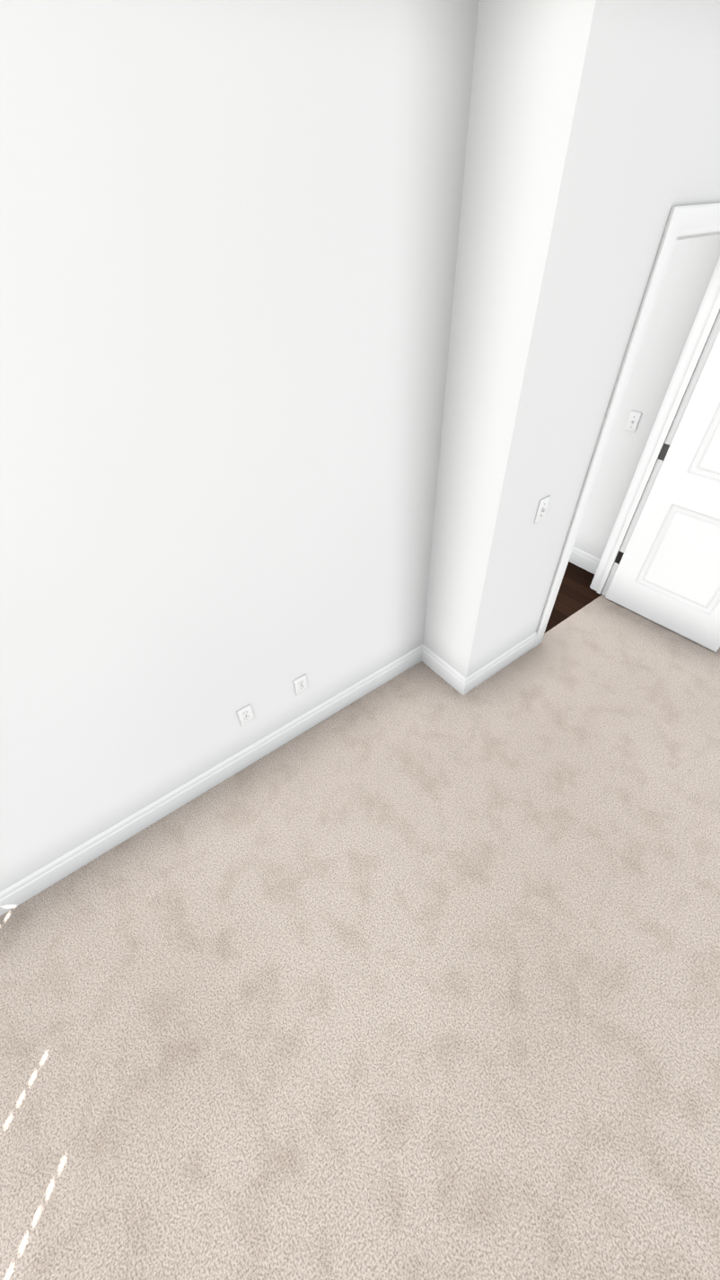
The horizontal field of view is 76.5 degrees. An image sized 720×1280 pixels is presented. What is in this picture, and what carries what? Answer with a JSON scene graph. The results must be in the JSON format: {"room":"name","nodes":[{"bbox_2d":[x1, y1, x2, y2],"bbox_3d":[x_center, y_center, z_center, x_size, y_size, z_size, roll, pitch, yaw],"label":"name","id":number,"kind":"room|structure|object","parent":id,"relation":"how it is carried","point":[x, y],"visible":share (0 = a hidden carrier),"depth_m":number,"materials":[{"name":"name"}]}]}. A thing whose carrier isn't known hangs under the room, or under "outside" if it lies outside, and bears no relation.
{"room":"empty bedroom","nodes":[
{"label":"empty bedroom","id":0,"kind":"room"},
{"bbox_2d":[0,0,479,891],"bbox_3d":[-1.262,-0.042,1.270,3.959,2.740,0.120,-28,49,-24],"label":"wall","id":1,"kind":"structure","parent":0,"point":[228,241],"depth_m":1.34,"materials":[{"name":"paint"}]},
{"bbox_2d":[0,644,424,916],"bbox_3d":[-0.666,0.657,2.396,2.681,0.134,0.015,-28,49,-24],"label":"baseboard","id":2,"kind":"structure","parent":1,"relation":"attached to","point":[24,889],"depth_m":2.29,"materials":[{"name":"white paint"}]},
{"bbox_2d":[237,704,255,725],"bbox_3d":[-0.560,0.372,2.247,0.072,0.117,0.008,-28,49,-24],"label":"electrical outlet","id":3,"kind":"object","parent":1,"relation":"attached to","point":[246,715],"visible":1,"depth_m":2.24,"materials":[{"name":"white plastic"}]},
{"bbox_2d":[293,674,308,695],"bbox_3d":[-0.306,0.235,2.378,0.072,0.117,0.008,-28,49,-24],"label":"electrical outlet","id":4,"kind":"object","parent":1,"relation":"attached to","point":[301,684],"visible":1,"depth_m":2.37,"materials":[{"name":"white plastic"}]},
{"bbox_2d":[0,594,719,1279],"bbox_3d":[0.702,1.676,1.402,5.526,0.050,3.967,-28,49,-24],"label":"floor carpet","id":5,"kind":"object","parent":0,"point":[411,974],"visible":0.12,"depth_m":1.72,"materials":[{"name":"beige carpet"}]},
{"bbox_2d":[423,0,554,666],"bbox_3d":[0.448,-0.857,2.038,0.120,2.740,0.371,-28,49,-24],"label":"wall","id":6,"kind":"structure","parent":0,"point":[512,38],"depth_m":1.53,"materials":[{"name":"paint"}]},
{"bbox_2d":[420,645,465,692],"bbox_3d":[0.514,0.182,2.835,0.015,0.134,0.330,-28,49,-24],"label":"baseboard","id":7,"kind":"structure","parent":6,"relation":"attached to","point":[431,659],"depth_m":2.82,"materials":[{"name":"white paint"}]},
{"bbox_2d":[544,561,601,633],"bbox_3d":[1.782,-2.791,6.008,6.971,0.048,5.760,-28,49,-24],"label":"floor","id":8,"kind":"structure","parent":0,"point":[576,593],"depth_m":3.42,"materials":[{"name":"brown wood"}]},
{"bbox_2d":[451,0,719,678],"bbox_3d":[1.202,-1.053,2.206,1.637,2.740,0.120,-28,49,-24],"label":"wall","id":9,"kind":"structure","parent":0,"point":[625,155],"depth_m":1.51,"materials":[{"name":"paint"}]},
{"bbox_2d":[459,631,537,695],"bbox_3d":[0.883,0.141,2.860,0.663,0.134,0.015,-28,49,-24],"label":"baseboard","id":10,"kind":"structure","parent":9,"relation":"attached to","point":[481,675],"depth_m":2.84,"materials":[{"name":"white paint"}]},
{"bbox_2d":[534,495,550,523],"bbox_3d":[0.865,-0.611,2.150,0.072,0.117,0.020,-28,49,-24],"label":"bedroom light switch","id":11,"kind":"object","parent":9,"relation":"attached to","point":[542,507],"visible":1,"depth_m":2.15,"materials":[{"name":"white plastic"}]},
{"bbox_2d":[533,203,719,647],"bbox_3d":[1.451,-0.962,2.540,0.938,2.130,0.161,-28,49,-24],"label":"door frame","id":12,"kind":"structure","parent":9,"relation":"attached to","point":[692,221],"depth_m":2.36,"materials":[{"name":"white paint"}]},
{"bbox_2d":[605,330,719,652],"bbox_3d":[2.037,-0.864,2.469,0.171,2.020,0.768,-28,49,-24],"label":"hall door","id":13,"kind":"structure","parent":9,"relation":"in","point":[667,574],"depth_m":2.79,"materials":[{"name":"white paint"}]},
{"bbox_2d":[573,234,719,558],"bbox_3d":[3.315,-2.247,3.349,3.620,2.740,0.870,-28,49,-24],"label":"wall","id":14,"kind":"structure","parent":0,"point":[690,271],"depth_m":2.72,"materials":[{"name":"paint"}]},
{"bbox_2d":[568,546,600,574],"bbox_3d":[1.778,-0.632,3.623,0.015,0.134,0.415,-28,49,-24],"label":"baseboard","id":15,"kind":"structure","parent":14,"relation":"attached to","point":[589,562],"depth_m":3.60,"materials":[{"name":"white paint"}]},
{"bbox_2d":[624,410,642,432],"bbox_3d":[1.735,-1.388,2.909,0.020,0.117,0.072,-28,49,-24],"label":"light switch","id":16,"kind":"object","parent":14,"relation":"attached to","point":[633,421],"visible":1,"depth_m":2.91,"materials":[{"name":"white plastic"}]}
]}

